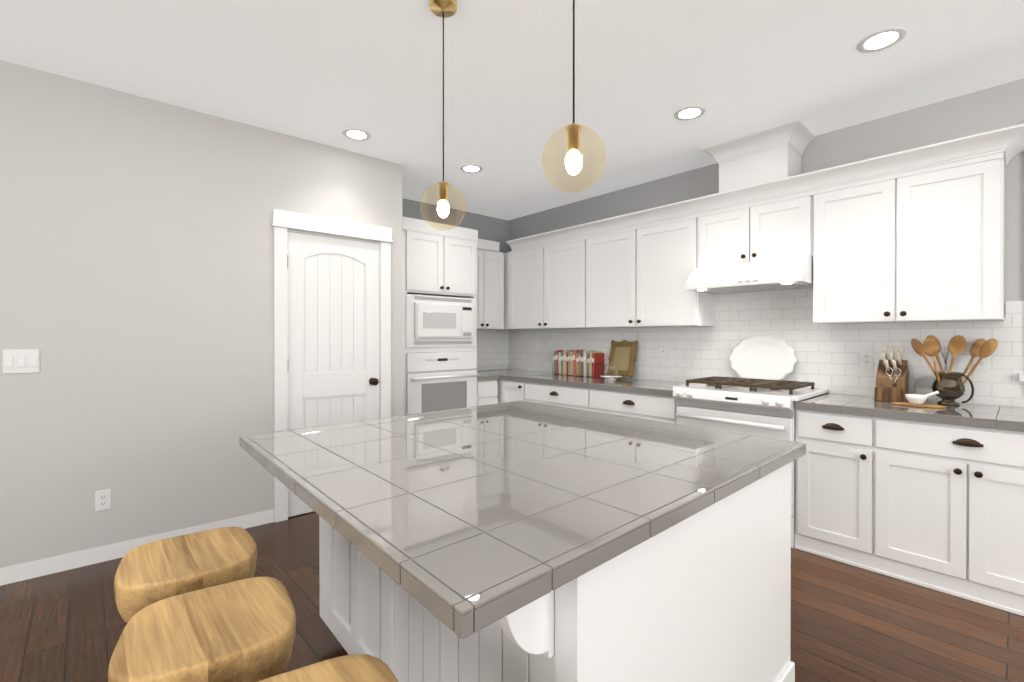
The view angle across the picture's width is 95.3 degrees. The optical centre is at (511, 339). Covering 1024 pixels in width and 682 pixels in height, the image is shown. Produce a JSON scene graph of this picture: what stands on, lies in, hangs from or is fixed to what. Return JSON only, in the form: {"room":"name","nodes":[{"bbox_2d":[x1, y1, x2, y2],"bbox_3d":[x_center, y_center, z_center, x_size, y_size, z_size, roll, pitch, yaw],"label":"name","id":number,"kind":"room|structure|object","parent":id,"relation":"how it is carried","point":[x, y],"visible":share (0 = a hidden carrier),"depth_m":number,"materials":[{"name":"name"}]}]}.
{"room":"kitchen","nodes":[
{"label":"kitchen","id":0,"kind":"room"},
{"bbox_2d":[0,60,403,567],"bbox_3d":[-3.275,-0.085,1.989,6.080,2.740,0.110,0,0,-40],"label":"wall","id":1,"kind":"structure","parent":0,"point":[136,270],"depth_m":2.80,"materials":[{"name":"grey paint"}]},
{"bbox_2d":[2,349,39,373],"bbox_3d":[-2.605,0.114,2.476,0.136,0.126,0.010,0,0,-40],"label":"light switch","id":2,"kind":"object","parent":1,"relation":"attached to","point":[21,360],"visible":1,"depth_m":2.47,"materials":[{"name":"white plastic"}]},
{"bbox_2d":[95,489,110,511],"bbox_3d":[-2.358,0.926,2.689,0.070,0.115,0.008,0,0,-40],"label":"outlet","id":3,"kind":"object","parent":1,"relation":"attached to","point":[102,499],"visible":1,"depth_m":2.69,"materials":[{"name":"white plastic"}]},
{"bbox_2d":[0,509,273,585],"bbox_3d":[-3.205,1.239,1.989,5.979,0.093,0.014,0,0,-40],"label":"baseboard","id":4,"kind":"structure","parent":1,"relation":"attached to","point":[41,567],"depth_m":2.69,"materials":[{"name":"white paint"}]},
{"bbox_2d":[271,209,393,521],"bbox_3d":[-1.360,0.182,3.583,0.910,2.192,0.136,0,0,-40],"label":"door frame","id":5,"kind":"structure","parent":1,"relation":"attached to","point":[283,221],"depth_m":3.34,"materials":[{"name":"white paint"}]},
{"bbox_2d":[287,231,378,516],"bbox_3d":[-1.331,0.247,3.545,0.702,2.046,0.105,0,0,-40],"label":"pantry door","id":6,"kind":"structure","parent":1,"relation":"in","point":[333,329],"depth_m":3.54,"materials":[{"name":"white paint"}]},
{"bbox_2d":[404,199,507,371],"bbox_3d":[-2.839,-0.091,3.464,8.650,2.740,0.100,0,0,-40],"label":"wall","id":7,"kind":"structure","parent":0,"point":[489,228],"depth_m":5.39,"materials":[{"name":"grey paint"}]},
{"bbox_2d":[477,249,503,329],"bbox_3d":[-0.413,-0.554,5.201,0.596,0.870,0.367,0,0,-40],"label":"upper cabinet","id":8,"kind":"object","parent":7,"relation":"attached to","point":[490,290],"visible":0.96,"depth_m":5.16,"materials":[{"name":"white paint"}]},
{"bbox_2d":[477,329,507,370],"bbox_3d":[-0.300,0.112,5.535,1.198,0.504,0.011,0,0,-40],"label":"backsplash","id":9,"kind":"structure","parent":7,"relation":"attached to","point":[492,349],"depth_m":5.58,"materials":[{"name":"tile"}]},
{"bbox_2d":[0,511,1023,681],"bbox_3d":[-0.334,1.321,0.656,7.700,0.060,8.550,0,0,-43],"label":"floor","id":10,"kind":"structure","parent":0,"point":[850,623],"depth_m":2.10,"materials":[{"name":"brown wood"}]},
{"bbox_2d":[114,527,256,622],"bbox_3d":[-0.946,0.951,1.364,0.335,0.668,0.342,0,0,-43],"label":"stool","id":11,"kind":"object","parent":10,"relation":"on","point":[148,574],"visible":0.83,"depth_m":1.30,"materials":[{"name":"brown wood"}]},
{"bbox_2d":[108,577,295,681],"bbox_3d":[-0.676,0.953,1.041,0.342,0.668,0.350,0,0,-43],"label":"stool","id":12,"kind":"object","parent":10,"relation":"on","point":[242,630],"visible":1,"depth_m":0.99,"materials":[{"name":"brown wood"}]},
{"bbox_2d":[258,654,397,681],"bbox_3d":[-0.333,0.954,0.742,0.349,0.668,0.356,0,0,-43],"label":"stool","id":13,"kind":"object","parent":10,"relation":"on","point":[358,668],"visible":1,"depth_m":0.88,"materials":[{"name":"brown wood"}]},
{"bbox_2d":[402,230,476,414],"bbox_3d":[-0.886,0.144,4.598,0.905,2.260,0.682,0,0,-40],"label":"tall cabinet","id":14,"kind":"object","parent":10,"relation":"on","point":[434,265],"visible":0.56,"depth_m":4.35,"materials":[{"name":"white paint"}]},
{"bbox_2d":[406,294,475,347],"bbox_3d":[-0.641,-0.170,4.388,0.762,0.478,0.051,0,0,-40],"label":"built-in microwave","id":15,"kind":"object","parent":14,"relation":"in","point":[437,321],"visible":1,"depth_m":4.35,"materials":[{"name":"white plastic"}]},
{"bbox_2d":[406,351,478,414],"bbox_3d":[-0.718,0.472,4.484,0.760,0.709,0.371,0,0,-40],"label":"wall oven","id":16,"kind":"object","parent":14,"relation":"in","point":[437,381],"visible":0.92,"depth_m":4.36,"materials":[{"name":"white metal"}]},
{"bbox_2d":[402,216,498,250],"bbox_3d":[-0.615,-1.034,4.682,1.431,0.115,0.407,0,0,-40],"label":"crown molding","id":17,"kind":"structure","parent":14,"relation":"attached to","point":[418,225],"depth_m":4.42,"materials":[{"name":"white paint"}]},
{"bbox_2d":[477,380,497,405],"bbox_3d":[-0.451,0.843,5.002,0.274,0.858,0.631,0,0,-40],"label":"base cabinet","id":18,"kind":"object","parent":10,"relation":"on","point":[487,392],"visible":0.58,"depth_m":4.76,"materials":[{"name":"white paint"}]},
{"bbox_2d":[477,373,499,380],"bbox_3d":[-0.440,0.390,5.000,0.291,0.046,0.626,0,0,-40],"label":"countertop","id":19,"kind":"structure","parent":18,"relation":"on","point":[482,377],"depth_m":4.79,"materials":[{"name":"grey tile"}]},
{"bbox_2d":[497,380,500,402],"bbox_3d":[-0.021,0.842,5.248,0.656,0.858,0.608,0,0,-43],"label":"base cabinet","id":20,"kind":"object","parent":10,"relation":"on","point":[499,381],"depth_m":4.91,"materials":[{"name":"white paint"}]},
{"bbox_2d":[477,370,1023,431],"bbox_3d":[1.694,0.397,3.364,0.656,0.046,5.700,0,0,-43],"label":"countertop","id":21,"kind":"structure","parent":20,"relation":"on","point":[990,416],"depth_m":2.72,"materials":[{"name":"grey tile"}]},
{"bbox_2d":[552,349,603,376],"bbox_3d":[0.682,0.234,4.816,0.176,0.266,0.563,0,0,-43],"label":"books","id":22,"kind":"object","parent":21,"relation":"on","point":[586,363],"visible":1,"depth_m":4.72,"materials":[{"name":"multicoloured paper"}]},
{"bbox_2d":[600,363,621,380],"bbox_3d":[0.905,0.280,4.269,0.200,0.178,0.200,0,0,-43],"label":"glass cloche","id":23,"kind":"object","parent":21,"relation":"on","point":[611,377],"visible":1,"depth_m":4.23,"materials":[{"name":"clear glass"}]},
{"bbox_2d":[606,340,637,377],"bbox_3d":[1.050,0.179,4.456,0.099,0.358,0.334,0,0,-37],"label":"picture frame","id":24,"kind":"object","parent":21,"relation":"on","point":[622,357],"visible":0.83,"depth_m":4.44,"materials":[{"name":"gold metal"}]},
{"bbox_2d":[874,346,908,401],"bbox_3d":[2.367,0.206,2.909,0.244,0.338,0.140,0,0,-43],"label":"knife block","id":25,"kind":"object","parent":21,"relation":"on","point":[892,379],"visible":0.98,"depth_m":2.87,"materials":[{"name":"brown wood"}]},
{"bbox_2d":[892,391,945,407],"bbox_3d":[2.320,0.330,2.663,0.120,0.093,0.235,0,0,-43],"label":"mortar","id":26,"kind":"object","parent":21,"relation":"on","point":[917,400],"visible":0.98,"depth_m":2.64,"materials":[{"name":"white ceramic"}]},
{"bbox_2d":[914,376,936,397],"bbox_3d":[2.561,0.299,2.864,0.030,0.149,0.150,0,0,-43],"label":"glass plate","id":27,"kind":"object","parent":21,"relation":"on","point":[924,385],"visible":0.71,"depth_m":2.88,"materials":[{"name":"clear glass"}]},
{"bbox_2d":[911,335,997,405],"bbox_3d":[2.540,0.175,2.692,0.293,0.403,0.365,0,0,-43],"label":"pitcher","id":28,"kind":"object","parent":21,"relation":"on","point":[949,385],"visible":1,"depth_m":2.67,"materials":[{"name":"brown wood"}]},
{"bbox_2d":[501,380,516,402],"bbox_3d":[0.275,0.844,4.925,0.656,0.858,0.384,0,0,-43],"label":"base cabinet","id":29,"kind":"object","parent":10,"relation":"on","point":[508,388],"depth_m":4.79,"materials":[{"name":"white paint"}]},
{"bbox_2d":[517,381,580,408],"bbox_3d":[0.631,0.845,4.538,0.656,0.858,0.932,0,0,-43],"label":"base cabinet","id":30,"kind":"object","parent":10,"relation":"on","point":[556,395],"depth_m":4.36,"materials":[{"name":"white paint"}]},
{"bbox_2d":[319,462,794,681],"bbox_3d":[0.052,0.855,1.827,1.407,0.862,1.492,0,0,-43],"label":"kitchen island","id":31,"kind":"object","parent":10,"relation":"on","point":[703,595],"visible":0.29,"depth_m":1.28,"materials":[{"name":"white paint"}]},
{"bbox_2d":[239,401,805,638],"bbox_3d":[-0.010,0.402,1.779,1.601,0.042,1.566,0,0,-43],"label":"island countertop","id":32,"kind":"structure","parent":31,"relation":"on","point":[463,523],"depth_m":1.23,"materials":[{"name":"grey tile"}]},
{"bbox_2d":[581,388,676,423],"bbox_3d":[1.155,0.848,3.969,0.656,0.858,0.879,0,0,-43],"label":"base cabinet","id":33,"kind":"object","parent":10,"relation":"on","point":[637,405],"depth_m":3.71,"materials":[{"name":"white paint"}]},
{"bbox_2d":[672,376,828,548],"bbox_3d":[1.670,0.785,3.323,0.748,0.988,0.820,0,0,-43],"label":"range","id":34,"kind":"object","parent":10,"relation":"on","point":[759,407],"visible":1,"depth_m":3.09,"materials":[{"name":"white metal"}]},
{"bbox_2d":[728,335,796,379],"bbox_3d":[1.895,0.148,3.548,0.072,0.365,0.486,0,0,-43],"label":"platter","id":35,"kind":"object","parent":34,"relation":"on","point":[769,357],"visible":0.85,"depth_m":3.55,"materials":[{"name":"white ceramic"}]},
{"bbox_2d":[795,409,856,564],"bbox_3d":[2.125,0.852,2.912,0.656,0.858,0.455,0,0,-43],"label":"base cabinet","id":36,"kind":"object","parent":10,"relation":"on","point":[826,475],"depth_m":2.74,"materials":[{"name":"white paint"}]},
{"bbox_2d":[853,415,1023,615],"bbox_3d":[2.486,0.854,2.520,0.656,0.858,0.874,0,0,-43],"label":"base cabinet","id":37,"kind":"object","parent":10,"relation":"on","point":[938,507],"depth_m":2.37,"materials":[{"name":"white paint"}]},
{"bbox_2d":[0,0,1023,219],"bbox_3d":[-0.334,-1.479,0.644,7.700,0.060,8.550,0,0,-43],"label":"ceiling","id":38,"kind":"structure","parent":0,"point":[327,72],"depth_m":2.52,"materials":[{"name":"white paint"}]},
{"bbox_2d":[342,128,370,140],"bbox_3d":[-1.103,-1.456,3.313,0.192,0.006,0.192,0,0,-43],"label":"recessed light","id":39,"kind":"object","parent":38,"relation":"in","point":[356,134],"visible":1,"depth_m":3.31,"materials":[{"name":"white paint"}]},
{"bbox_2d":[420,0,466,229],"bbox_3d":[-0.296,-0.964,2.013,0.200,0.978,0.200,0,0,-43],"label":"pendant light","id":40,"kind":"object","parent":38,"relation":"hanging from","point":[443,9],"visible":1,"depth_m":2.00,"materials":[{"name":"gold metal"}]},
{"bbox_2d":[460,164,482,172],"bbox_3d":[-0.345,-1.459,3.981,0.192,0.006,0.192,0,0,-43],"label":"recessed light","id":41,"kind":"object","parent":38,"relation":"in","point":[471,168],"visible":1,"depth_m":3.97,"materials":[{"name":"white paint"}]},
{"bbox_2d":[542,0,605,192],"bbox_3d":[0.193,-0.957,1.456,0.200,0.988,0.200,0,0,-43],"label":"pendant light","id":42,"kind":"object","parent":38,"relation":"hanging from","point":[573,162],"visible":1,"depth_m":1.44,"materials":[{"name":"gold metal"}]},
{"bbox_2d":[674,106,705,120],"bbox_3d":[1.142,-1.454,2.998,0.192,0.006,0.192,0,0,-43],"label":"recessed light","id":43,"kind":"object","parent":38,"relation":"in","point":[692,112],"visible":1,"depth_m":2.99,"materials":[{"name":"white paint"}]},
{"bbox_2d":[856,27,906,52],"bbox_3d":[1.790,-1.451,2.263,0.192,0.006,0.192,0,0,-43],"label":"recessed light","id":44,"kind":"object","parent":38,"relation":"in","point":[883,39],"visible":1,"depth_m":2.25,"materials":[{"name":"white paint"}]},
{"bbox_2d":[508,78,1023,407],"bbox_3d":[2.405,-0.090,3.167,0.100,2.740,8.550,0,0,-43],"label":"wall","id":45,"kind":"structure","parent":0,"point":[1001,106],"depth_m":3.04,"materials":[{"name":"grey paint"}]},
{"bbox_2d":[503,253,520,329],"bbox_3d":[0.011,-0.555,5.444,0.336,0.870,0.354,0,0,-43],"label":"upper cabinet","id":46,"kind":"object","parent":45,"relation":"attached to","point":[503,253],"depth_m":5.33,"materials":[{"name":"white paint"}]},
{"bbox_2d":[505,241,576,328],"bbox_3d":[0.480,-0.553,4.934,0.336,0.870,1.156,0,0,-43],"label":"upper cabinet","id":47,"kind":"object","parent":45,"relation":"attached to","point":[541,283],"depth_m":4.86,"materials":[{"name":"white paint"}]},
{"bbox_2d":[506,124,1023,253],"bbox_3d":[1.380,-1.016,3.883,0.427,0.123,3.922,0,0,-43],"label":"crown molding","id":48,"kind":"structure","parent":47,"relation":"attached to","point":[981,147],"depth_m":3.02,"materials":[{"name":"white paint"}]},
{"bbox_2d":[577,219,714,328],"bbox_3d":[1.171,-0.549,4.181,0.336,0.870,1.168,0,0,-43],"label":"upper cabinet","id":49,"kind":"object","parent":45,"relation":"attached to","point":[637,278],"depth_m":4.00,"materials":[{"name":"white paint"}]},
{"bbox_2d":[686,255,812,293],"bbox_3d":[1.755,-0.459,3.397,0.516,0.184,0.772,0,0,-43],"label":"range hood","id":50,"kind":"object","parent":45,"relation":"attached to","point":[780,274],"visible":0.96,"depth_m":3.23,"materials":[{"name":"white metal"}]},
{"bbox_2d":[693,196,808,268],"bbox_3d":[1.831,-0.767,3.463,0.336,0.428,0.777,0,0,-43],"label":"upper cabinet","id":51,"kind":"object","parent":45,"relation":"attached to","point":[776,230],"depth_m":3.33,"materials":[{"name":"white paint"}]},
{"bbox_2d":[702,118,815,208],"bbox_3d":[1.808,-1.221,3.442,0.394,0.476,0.654,0,0,-43],"label":"hood chimney","id":52,"kind":"object","parent":45,"relation":"attached to","point":[772,153],"visible":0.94,"depth_m":3.32,"materials":[{"name":"white paint"}]},
{"bbox_2d":[508,288,1023,407],"bbox_3d":[1.890,-0.092,3.644,0.011,0.930,5.850,0,0,-43],"label":"backsplash","id":53,"kind":"structure","parent":45,"relation":"attached to","point":[827,356],"depth_m":3.39,"materials":[{"name":"tile"}]},
{"bbox_2d":[536,340,539,349],"bbox_3d":[0.299,0.063,5.361,0.008,0.115,0.070,0,0,-43],"label":"light switch","id":54,"kind":"object","parent":53,"relation":"attached to","point":[537,344],"visible":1,"depth_m":5.36,"materials":[{"name":"white plastic"}]},
{"bbox_2d":[660,343,666,355],"bbox_3d":[1.363,0.086,4.203,0.008,0.115,0.070,0,0,-43],"label":"outlet","id":55,"kind":"object","parent":53,"relation":"attached to","point":[663,349],"visible":1,"depth_m":4.20,"materials":[{"name":"white plastic"}]},
{"bbox_2d":[860,351,872,367],"bbox_3d":[2.366,0.130,3.112,0.008,0.115,0.070,0,0,-43],"label":"outlet","id":56,"kind":"object","parent":53,"relation":"attached to","point":[866,359],"visible":1,"depth_m":3.11,"materials":[{"name":"white plastic"}]},
{"bbox_2d":[973,356,989,370],"bbox_3d":[2.730,0.120,2.715,0.008,0.115,0.070,0,0,-43],"label":"outlet","id":57,"kind":"object","parent":53,"relation":"attached to","point":[984,363],"visible":0.38,"depth_m":2.71,"materials":[{"name":"white plastic"}]},
{"bbox_2d":[809,153,1004,323],"bbox_3d":[2.387,-0.544,2.858,0.336,0.870,0.863,0,0,-43],"label":"upper cabinet","id":58,"kind":"object","parent":45,"relation":"attached to","point":[927,247],"depth_m":2.69,"materials":[{"name":"white paint"}]},
{"bbox_2d":[1019,374,1023,396],"bbox_3d":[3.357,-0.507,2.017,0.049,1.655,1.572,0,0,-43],"label":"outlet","id":59,"kind":"structure","parent":45,"relation":"in","point":[1021,377],"depth_m":2.58,"materials":[{"name":"white plastic"}]}
]}

